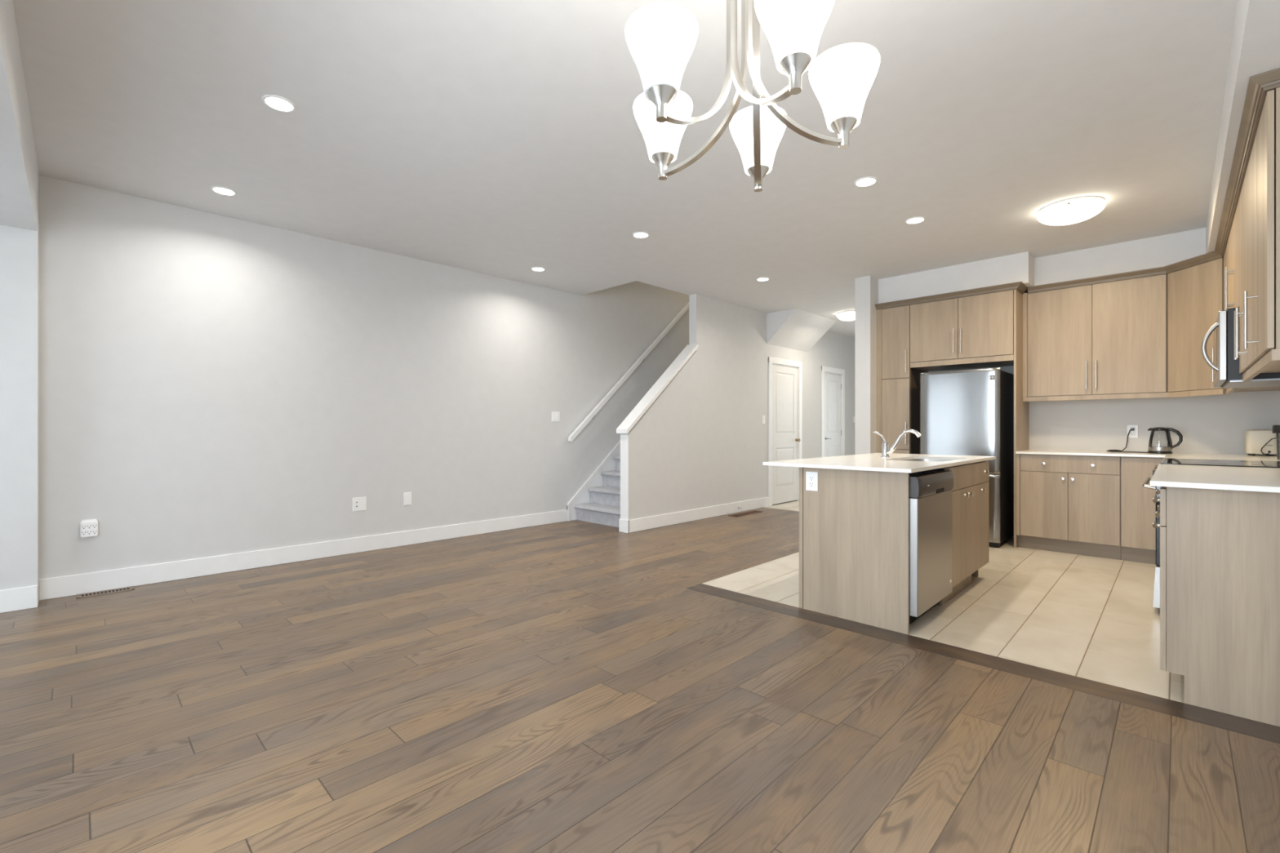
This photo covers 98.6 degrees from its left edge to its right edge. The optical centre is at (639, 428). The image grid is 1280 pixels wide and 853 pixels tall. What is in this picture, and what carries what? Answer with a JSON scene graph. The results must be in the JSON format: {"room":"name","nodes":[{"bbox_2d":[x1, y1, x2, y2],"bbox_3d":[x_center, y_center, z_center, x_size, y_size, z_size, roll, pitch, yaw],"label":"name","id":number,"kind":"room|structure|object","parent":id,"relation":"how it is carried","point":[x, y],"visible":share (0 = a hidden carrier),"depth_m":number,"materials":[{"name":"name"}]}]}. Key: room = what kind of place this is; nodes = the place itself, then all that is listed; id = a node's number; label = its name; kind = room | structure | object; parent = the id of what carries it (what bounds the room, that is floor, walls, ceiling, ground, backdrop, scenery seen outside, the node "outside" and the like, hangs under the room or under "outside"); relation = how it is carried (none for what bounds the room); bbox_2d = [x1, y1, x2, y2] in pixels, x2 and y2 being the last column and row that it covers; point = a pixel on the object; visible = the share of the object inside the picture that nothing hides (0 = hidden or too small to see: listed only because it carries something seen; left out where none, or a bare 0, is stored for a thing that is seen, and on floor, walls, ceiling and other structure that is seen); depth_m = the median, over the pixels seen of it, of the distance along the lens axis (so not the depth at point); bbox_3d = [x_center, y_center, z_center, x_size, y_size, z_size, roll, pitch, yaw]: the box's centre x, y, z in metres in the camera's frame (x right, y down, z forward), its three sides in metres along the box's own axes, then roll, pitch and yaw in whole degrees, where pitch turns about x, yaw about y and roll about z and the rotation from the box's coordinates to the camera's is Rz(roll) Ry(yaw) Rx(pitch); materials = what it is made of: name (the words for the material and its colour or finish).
{"room":"open-plan living area","nodes":[
{"label":"open-plan living area","id":0,"kind":"room"},
{"bbox_2d":[0,225,39,605],"bbox_3d":[-4.009,-0.060,3.368,0.192,2.360,0.447,0,0,44],"label":"wall","id":1,"kind":"structure","parent":0,"point":[19,247],"depth_m":3.40,"materials":[{"name":"paint"}]},
{"bbox_2d":[0,585,37,613],"bbox_3d":[-3.936,1.051,3.296,0.014,0.138,0.447,0,0,44],"label":"baseboard","id":2,"kind":"structure","parent":1,"relation":"attached to","point":[23,597],"depth_m":3.39,"materials":[{"name":"paint"}]},
{"bbox_2d":[0,0,39,236],"bbox_3d":[-1.964,-1.448,1.367,5.914,0.417,0.447,0,0,44],"label":"ceiling beam","id":3,"kind":"structure","parent":0,"point":[19,168],"depth_m":2.53,"materials":[{"name":"paint"}]},
{"bbox_2d":[39,174,688,579],"bbox_3d":[-0.732,-1.480,6.941,0.120,5.400,12.500,0,0,44],"label":"wall","id":4,"kind":"structure","parent":0,"point":[211,384],"depth_m":4.61,"materials":[{"name":"paint"}]},
{"bbox_2d":[80,519,97,538],"bbox_3d":[-3.747,0.682,3.747,0.037,0.124,0.086,0,0,44],"label":"adapter","id":5,"kind":"object","parent":4,"relation":"attached to","point":[88,528],"visible":1,"depth_m":3.74,"materials":[{"name":"white plastic"}]},
{"bbox_2d":[39,509,567,600],"bbox_3d":[-2.400,1.051,5.140,0.014,0.138,4.338,0,0,44],"label":"baseboard","id":6,"kind":"structure","parent":4,"relation":"attached to","point":[78,584],"depth_m":4.47,"materials":[{"name":"paint"}]},
{"bbox_2d":[352,497,366,511],"bbox_3d":[-2.544,0.683,4.996,0.009,0.122,0.118,0,0,44],"label":"outlet plate","id":7,"kind":"object","parent":4,"relation":"attached to","point":[359,504],"visible":1,"depth_m":5.00,"materials":[{"name":"white plastic"}]},
{"bbox_2d":[354,500,358,508],"bbox_3d":[-2.562,0.683,4.974,0.004,0.072,0.034,0,0,44],"label":"receptacle","id":8,"kind":"object","parent":7,"relation":"attached to","point":[356,502],"depth_m":4.97,"materials":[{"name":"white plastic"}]},
{"bbox_2d":[404,492,412,505],"bbox_3d":[-2.238,0.675,5.310,0.008,0.122,0.078,0,0,44],"label":"outlet plate","id":9,"kind":"object","parent":4,"relation":"attached to","point":[407,495],"visible":1,"depth_m":5.31,"materials":[{"name":"white plastic"}]},
{"bbox_2d":[551,411,559,421],"bbox_3d":[-1.005,-0.145,6.570,0.008,0.117,0.118,0,0,44],"label":"switch plate","id":10,"kind":"object","parent":4,"relation":"attached to","point":[555,415],"visible":1,"depth_m":6.57,"materials":[{"name":"white plastic"}]},
{"bbox_2d":[567,440,620,520],"bbox_3d":[0.462,-0.632,8.057,0.026,3.505,3.835,0,0,44],"label":"trim","id":11,"kind":"structure","parent":4,"relation":"attached to","point":[582,495],"depth_m":6.97,"materials":[{"name":"paint"}]},
{"bbox_2d":[568,302,688,441],"bbox_3d":[0.199,-1.209,7.742,0.093,2.732,3.053,0,0,44],"label":"handrail","id":12,"kind":"object","parent":4,"relation":"attached to","point":[591,415],"visible":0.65,"depth_m":7.27,"materials":[{"name":"paint"}]},
{"bbox_2d":[13,0,1236,337],"bbox_3d":[1.425,-1.783,4.831,6.114,0.250,12.500,0,0,44],"label":"ceiling","id":13,"kind":"structure","parent":0,"point":[504,139],"depth_m":3.11,"materials":[{"name":"paint"}]},
{"bbox_2d":[210,186,236,195],"bbox_3d":[-2.897,-1.655,3.834,0.148,0.006,0.148,0,0,44],"label":"recessed light","id":14,"kind":"object","parent":13,"relation":"in","point":[219,189],"visible":1,"depth_m":3.82,"materials":[{"name":"paint"}]},
{"bbox_2d":[261,94,296,112],"bbox_3d":[-1.838,-1.655,2.805,0.148,0.006,0.148,0,0,44],"label":"recessed light","id":15,"kind":"object","parent":13,"relation":"in","point":[275,102],"visible":1,"depth_m":2.80,"materials":[{"name":"white"}]},
{"bbox_2d":[531,266,545,271],"bbox_3d":[-1.055,-1.655,5.711,0.148,0.006,0.148,0,0,44],"label":"recessed light","id":16,"kind":"object","parent":13,"relation":"in","point":[534,268],"visible":1,"depth_m":5.70,"materials":[{"name":"white"}]},
{"bbox_2d":[632,231,649,238],"bbox_3d":[0.008,-1.655,4.706,0.148,0.006,0.148,0,0,44],"label":"recessed light","id":17,"kind":"object","parent":13,"relation":"in","point":[637,234],"visible":1,"depth_m":4.69,"materials":[{"name":"white"}]},
{"bbox_2d":[624,0,879,191],"bbox_3d":[0.241,-1.180,1.393,0.628,0.956,0.637,0,0,44],"label":"chandelier","id":18,"kind":"object","parent":13,"relation":"hanging from","point":[661,37],"visible":1,"depth_m":1.32,"materials":[{"name":"white glass"}]},
{"bbox_2d":[755,277,769,281],"bbox_3d":[1.361,-1.655,6.097,0.148,0.006,0.148,0,0,44],"label":"recessed light","id":19,"kind":"object","parent":13,"relation":"in","point":[761,279],"visible":1,"depth_m":6.10,"materials":[{"name":"white"}]},
{"bbox_2d":[836,311,854,320],"bbox_3d":[2.989,-1.602,7.874,0.330,0.112,0.332,0,0,44],"label":"flush light","id":20,"kind":"object","parent":13,"relation":"attached to","point":[846,315],"visible":0.7,"depth_m":7.78,"materials":[{"name":"glass"}]},
{"bbox_2d":[853,176,877,186],"bbox_3d":[1.515,-1.655,3.694,0.148,0.006,0.148,0,0,44],"label":"recessed light","id":21,"kind":"object","parent":13,"relation":"in","point":[869,180],"visible":1,"depth_m":3.69,"materials":[{"name":"white"}]},
{"bbox_2d":[904,216,925,224],"bbox_3d":[2.187,-1.655,4.376,0.148,0.006,0.148,0,0,44],"label":"recessed light","id":22,"kind":"object","parent":13,"relation":"in","point":[917,220],"visible":1,"depth_m":4.36,"materials":[{"name":"white"}]},
{"bbox_2d":[1036,195,1106,225],"bbox_3d":[3.214,-1.602,4.115,0.410,0.112,0.411,0,0,44],"label":"flush light","id":23,"kind":"object","parent":13,"relation":"attached to","point":[1076,210],"visible":1,"depth_m":4.01,"materials":[{"name":"glass"}]},
{"bbox_2d":[0,507,1279,852],"bbox_3d":[0.077,1.170,3.454,6.114,0.100,8.645,0,0,44],"label":"floor","id":24,"kind":"structure","parent":0,"point":[562,686],"depth_m":2.03,"materials":[{"name":"brown wood"}]},
{"bbox_2d":[75,586,134,599],"bbox_3d":[-3.650,1.117,3.763,0.100,0.007,0.285,0,0,44],"label":"floor vent","id":25,"kind":"object","parent":24,"relation":"in","point":[131,588],"visible":1,"depth_m":3.75,"materials":[{"name":"metal"}]},
{"bbox_2d":[84,587,126,595],"bbox_3d":[-3.650,1.115,3.763,0.068,0.003,0.209,0,0,44],"label":"grille","id":26,"kind":"object","parent":25,"relation":"attached to","point":[121,589],"depth_m":3.76,"materials":[{"name":"metal"}]},
{"bbox_2d":[573,456,620,527],"bbox_3d":[0.610,-0.210,7.513,0.944,2.660,3.086,0,0,44],"label":"staircase","id":27,"kind":"structure","parent":24,"relation":"on","point":[603,508],"depth_m":6.67,"materials":[{"name":"grey carpet"}]},
{"bbox_2d":[728,510,762,516],"bbox_3d":[1.393,1.117,7.248,0.135,0.007,0.610,0,0,44],"label":"floor vent","id":28,"kind":"object","parent":24,"relation":"in","point":[753,511],"visible":1,"depth_m":7.22,"materials":[{"name":"brown metal"}]},
{"bbox_2d":[732,511,757,515],"bbox_3d":[1.393,1.115,7.248,0.103,0.003,0.517,0,0,44],"label":"grille","id":29,"kind":"object","parent":28,"relation":"attached to","point":[749,512],"depth_m":7.22,"materials":[{"name":"brown metal"}]},
{"bbox_2d":[686,583,1279,743],"bbox_3d":[1.480,1.120,2.852,3.067,0.002,0.167,0,0,44],"label":"transition strip","id":30,"kind":"object","parent":24,"relation":"on","point":[1253,728],"visible":1,"depth_m":2.53,"materials":[{"name":"brown wood"}]},
{"bbox_2d":[621,293,854,519],"bbox_3d":[2.091,-0.269,8.271,0.112,2.778,6.450,0,0,44],"label":"wall","id":31,"kind":"structure","parent":0,"point":[703,442],"depth_m":7.10,"materials":[{"name":"paint"}]},
{"bbox_2d":[620,435,628,519],"bbox_3d":[-0.169,0.524,5.961,0.120,0.916,0.012,0,0,44],"label":"trim","id":32,"kind":"structure","parent":31,"relation":"attached to","point":[624,438],"depth_m":5.95,"materials":[{"name":"paint"}]},
{"bbox_2d":[616,343,697,433],"bbox_3d":[0.228,-0.496,6.368,0.174,1.099,1.213,0,0,44],"label":"trim","id":33,"kind":"structure","parent":31,"relation":"attached to","point":[668,375],"depth_m":6.29,"materials":[{"name":"paint"}]},
{"bbox_2d":[618,497,768,533],"bbox_3d":[0.813,1.051,6.963,0.138,0.138,2.843,0,0,44],"label":"baseboard","id":34,"kind":"structure","parent":31,"relation":"attached to","point":[663,520],"depth_m":6.62,"materials":[{"name":"paint"}]},
{"bbox_2d":[762,415,764,423],"bbox_3d":[1.764,-0.130,7.850,0.008,0.117,0.072,0,0,44],"label":"switch plate","id":35,"kind":"object","parent":31,"relation":"attached to","point":[763,416],"visible":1,"depth_m":7.84,"materials":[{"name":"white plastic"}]},
{"bbox_2d":[768,356,802,506],"bbox_3d":[2.169,0.040,8.310,0.169,2.161,0.976,0,0,44],"label":"door","id":36,"kind":"structure","parent":31,"relation":"in","point":[784,376],"depth_m":8.26,"materials":[{"name":"paint"}]},
{"bbox_2d":[821,365,844,457],"bbox_3d":[3.279,0.037,9.452,0.159,2.166,0.856,0,0,44],"label":"door","id":37,"kind":"structure","parent":31,"relation":"in","point":[833,380],"depth_m":9.44,"materials":[{"name":"paint"}]},
{"bbox_2d":[766,308,835,351],"bbox_3d":[2.419,-1.440,8.185,0.478,0.436,1.225,0,0,44],"label":"ceiling","id":38,"kind":"structure","parent":0,"point":[797,329],"depth_m":8.03,"materials":[{"name":"paint"}]},
{"bbox_2d":[854,275,878,454],"bbox_3d":[4.040,-0.269,7.659,0.168,2.778,4.600,0,0,44],"label":"wall column","id":39,"kind":"structure","parent":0,"point":[866,288],"depth_m":6.02,"materials":[{"name":"paint"}]},
{"bbox_2d":[702,500,1184,702],"bbox_3d":[3.539,1.170,6.232,5.050,0.100,7.540,0,0,44],"label":"floor","id":40,"kind":"structure","parent":0,"point":[1095,619],"depth_m":3.35,"materials":[{"name":"beige tile"}]},
{"bbox_2d":[799,460,989,634],"bbox_3d":[1.814,0.677,3.774,0.711,0.886,1.617,0,0,44],"label":"kitchen island","id":41,"kind":"object","parent":40,"relation":"on","point":[854,531],"visible":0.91,"depth_m":3.26,"materials":[{"name":"beige laminate"}]},
{"bbox_2d":[805,471,817,491],"bbox_3d":[1.055,0.323,3.382,0.078,0.117,0.009,0,0,44],"label":"outlet plate","id":42,"kind":"object","parent":41,"relation":"attached to","point":[811,477],"visible":1,"depth_m":3.38,"materials":[{"name":"white plastic"}]},
{"bbox_2d":[808,475,813,487],"bbox_3d":[1.053,0.323,3.381,0.034,0.072,0.004,0,0,44],"label":"receptacle","id":43,"kind":"object","parent":42,"relation":"attached to","point":[811,477],"depth_m":3.38,"materials":[{"name":"white plastic"}]},
{"bbox_2d":[762,453,995,472],"bbox_3d":[1.764,0.223,3.884,0.896,0.020,1.880,0,0,44],"label":"island countertop","id":44,"kind":"structure","parent":41,"relation":"on","point":[896,463],"depth_m":3.48,"materials":[{"name":"white stone"}]},
{"bbox_2d":[873,428,921,457],"bbox_3d":[1.896,0.106,4.063,0.335,0.214,0.068,0,0,44],"label":"faucet","id":45,"kind":"object","parent":44,"relation":"on","point":[886,451],"visible":1,"depth_m":4.08,"materials":[{"name":"silver metal"}]},
{"bbox_2d":[904,458,954,461],"bbox_3d":[2.041,0.325,3.914,0.391,0.184,0.724,0,0,44],"label":"sink","id":46,"kind":"object","parent":44,"relation":"in","point":[912,460],"visible":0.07,"depth_m":4.22,"materials":[{"name":"metal"}]},
{"bbox_2d":[876,305,928,453],"bbox_3d":[2.932,-0.100,6.160,0.344,2.440,0.652,0,0,44],"label":"pantry cabinet","id":47,"kind":"object","parent":40,"relation":"on","point":[893,324],"visible":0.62,"depth_m":5.95,"materials":[{"name":"beige laminate"}]},
{"bbox_2d":[909,468,954,624],"bbox_3d":[1.510,0.686,3.425,0.644,0.868,0.636,0,0,44],"label":"dishwasher","id":48,"kind":"object","parent":40,"relation":"on","point":[930,491],"visible":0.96,"depth_m":3.12,"materials":[{"name":"metal"}]},
{"bbox_2d":[909,468,944,497],"bbox_3d":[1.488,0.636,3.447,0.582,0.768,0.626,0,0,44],"label":"control panel","id":49,"kind":"object","parent":48,"relation":"in","point":[937,470],"depth_m":3.13,"materials":[{"name":"silver metal"}]},
{"bbox_2d":[920,368,1013,546],"bbox_3d":[3.355,0.275,5.632,0.696,1.690,0.736,0,0,44],"label":"refrigerator","id":50,"kind":"object","parent":40,"relation":"on","point":[963,412],"visible":0.6,"depth_m":5.33,"materials":[{"name":"metal"}]},
{"bbox_2d":[910,288,1029,547],"bbox_3d":[3.397,-0.100,5.711,0.948,2.440,0.660,0,0,44],"label":"tall cabinet","id":51,"kind":"object","parent":40,"relation":"on","point":[982,331],"visible":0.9,"depth_m":5.46,"materials":[{"name":"beige laminate"}]},
{"bbox_2d":[875,281,1027,309],"bbox_3d":[3.171,-1.339,5.691,1.340,0.054,0.328,0,0,44],"label":"crown molding","id":52,"kind":"structure","parent":51,"relation":"attached to","point":[1020,286],"depth_m":5.50,"materials":[{"name":"brown wood"}]},
{"bbox_2d":[1016,453,1120,559],"bbox_3d":[4.003,0.677,5.123,0.738,0.885,0.638,0,0,44],"label":"base cabinet","id":53,"kind":"object","parent":40,"relation":"on","point":[1068,504],"visible":1,"depth_m":4.90,"materials":[{"name":"beige laminate"}]},
{"bbox_2d":[1120,456,1164,564],"bbox_3d":[4.330,0.677,4.257,0.937,0.885,1.418,0,0,44],"label":"base cabinet","id":54,"kind":"object","parent":40,"relation":"on","point":[1138,510],"visible":0.3,"depth_m":4.59,"materials":[{"name":"beige laminate"}]},
{"bbox_2d":[1015,449,1279,461],"bbox_3d":[4.073,0.223,4.516,1.687,0.020,1.428,0,0,44],"label":"countertop","id":55,"kind":"structure","parent":54,"relation":"on","point":[1174,455],"depth_m":4.59,"materials":[{"name":"white stone"}]},
{"bbox_2d":[1106,426,1182,453],"bbox_3d":[4.472,0.100,4.883,0.203,0.226,0.501,0,0,-15],"label":"kettle","id":56,"kind":"object","parent":55,"relation":"on","point":[1153,450],"visible":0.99,"depth_m":4.72,"materials":[{"name":"black plastic"}]},
{"bbox_2d":[1244,429,1279,456],"bbox_3d":[4.944,0.110,4.364,0.201,0.206,0.307,0,0,44],"label":"toaster","id":57,"kind":"object","parent":55,"relation":"on","point":[1255,441],"visible":0.91,"depth_m":4.29,"materials":[{"name":"beige plastic"}]},
{"bbox_2d":[1271,425,1279,459],"bbox_3d":[4.415,0.094,3.767,0.122,0.238,0.122,0,0,44],"label":"bottle","id":58,"kind":"object","parent":55,"relation":"on","point":[1276,428],"visible":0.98,"depth_m":3.80,"materials":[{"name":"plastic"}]},
{"bbox_2d":[1142,457,1279,608],"bbox_3d":[3.617,0.663,3.394,0.750,0.913,0.800,0,0,44],"label":"range","id":59,"kind":"object","parent":40,"relation":"on","point":[1258,464],"visible":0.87,"depth_m":3.32,"materials":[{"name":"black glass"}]},
{"bbox_2d":[1161,457,1279,467],"bbox_3d":[3.645,0.217,3.367,0.652,0.020,0.800,0,0,44],"label":"cooktop","id":60,"kind":"object","parent":59,"relation":"in","point":[1258,464],"depth_m":3.30,"materials":[{"name":"black glass"}]},
{"bbox_2d":[1152,486,1279,726],"bbox_3d":[2.880,0.677,2.577,0.680,0.885,1.392,0,0,44],"label":"base cabinet","id":61,"kind":"object","parent":40,"relation":"on","point":[1220,549],"visible":0.98,"depth_m":2.17,"materials":[{"name":"beige laminate"}]},
{"bbox_2d":[1150,464,1279,493],"bbox_3d":[2.849,0.224,2.546,0.680,0.021,1.484,0,0,44],"label":"countertop","id":62,"kind":"structure","parent":61,"relation":"on","point":[1201,477],"depth_m":2.38,"materials":[{"name":"white stone"}]},
{"bbox_2d":[878,0,1279,303],"bbox_3d":[1.675,-1.512,2.990,2.981,0.290,6.963,0,0,44],"label":"soffit","id":63,"kind":"structure","parent":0,"point":[1255,48],"depth_m":4.74,"materials":[{"name":"paint"}]},
{"bbox_2d":[928,365,1279,549],"bbox_3d":[4.144,-0.269,5.514,2.981,2.778,0.100,0,0,44],"label":"wall","id":64,"kind":"structure","parent":0,"point":[1206,424],"depth_m":4.96,"materials":[{"name":"paint"}]},
{"bbox_2d":[1022,273,1168,401],"bbox_3d":[4.204,-0.792,5.119,1.030,1.056,0.382,0,0,44],"label":"upper cabinet","id":65,"kind":"object","parent":64,"relation":"attached to","point":[1104,340],"visible":0.99,"depth_m":4.98,"materials":[{"name":"beige laminate"}]},
{"bbox_2d":[1127,425,1137,438],"bbox_3d":[4.528,0.025,5.062,0.076,0.120,0.009,0,0,44],"label":"outlet plate","id":66,"kind":"object","parent":64,"relation":"attached to","point":[1133,434],"visible":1,"depth_m":5.06,"materials":[{"name":"white plastic"}]},
{"bbox_2d":[1129,427,1134,435],"bbox_3d":[4.527,0.025,5.061,0.034,0.072,0.004,0,0,44],"label":"receptacle","id":67,"kind":"object","parent":66,"relation":"attached to","point":[1132,433],"depth_m":5.06,"materials":[{"name":"white plastic"}]},
{"bbox_2d":[1166,257,1279,397],"bbox_3d":[4.705,-0.792,4.434,0.668,1.056,0.659,0,0,44],"label":"upper cabinet","id":68,"kind":"object","parent":64,"relation":"attached to","point":[1194,294],"visible":0.46,"depth_m":4.44,"materials":[{"name":"beige laminate"}]},
{"bbox_3d":[2.242,-0.269,1.367,0.100,2.778,8.690,0,0,44],"label":"wall","id":69,"kind":"structure","parent":0,"visible":0},
{"bbox_2d":[1223,199,1239,310],"bbox_3d":[3.769,-1.008,3.281,0.394,0.625,0.762,0,0,44],"label":"upper cabinet","id":70,"kind":"object","parent":69,"relation":"attached to","point":[1234,232],"visible":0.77,"depth_m":3.38,"materials":[{"name":"beige laminate"}]},
{"bbox_2d":[1200,307,1279,388],"bbox_3d":[3.731,-0.478,3.319,0.502,0.420,0.754,0,0,44],"label":"microwave","id":71,"kind":"object","parent":70,"relation":"attached to","point":[1226,375],"visible":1,"depth_m":3.17,"materials":[{"name":"metal"}]},
{"bbox_2d":[1223,233,1256,394],"bbox_3d":[4.305,-0.792,3.829,0.394,1.056,0.766,0,0,44],"label":"upper cabinet","id":72,"kind":"object","parent":69,"relation":"attached to","point":[1227,254],"visible":0.14,"depth_m":3.81,"materials":[{"name":"beige laminate"}]},
{"bbox_2d":[1234,130,1279,382],"bbox_3d":[3.160,-0.792,2.658,0.394,1.056,0.976,0,0,44],"label":"upper cabinet","id":73,"kind":"object","parent":69,"relation":"attached to","point":[1250,365],"visible":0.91,"depth_m":2.73,"materials":[{"name":"beige laminate"}]},
{"bbox_2d":[1243,87,1279,368],"bbox_3d":[2.680,-0.792,2.168,0.394,1.056,0.388,0,0,44],"label":"upper cabinet","id":74,"kind":"object","parent":69,"relation":"attached to","point":[1268,295],"visible":1,"depth_m":2.15,"materials":[{"name":"beige laminate"}]},
{"bbox_2d":[1026,67,1279,293],"bbox_3d":[3.563,-1.339,3.466,1.147,0.054,3.676,0,0,23],"label":"crown molding","id":75,"kind":"structure","parent":74,"relation":"attached to","point":[1260,84],"depth_m":3.06,"materials":[{"name":"brown wood"}]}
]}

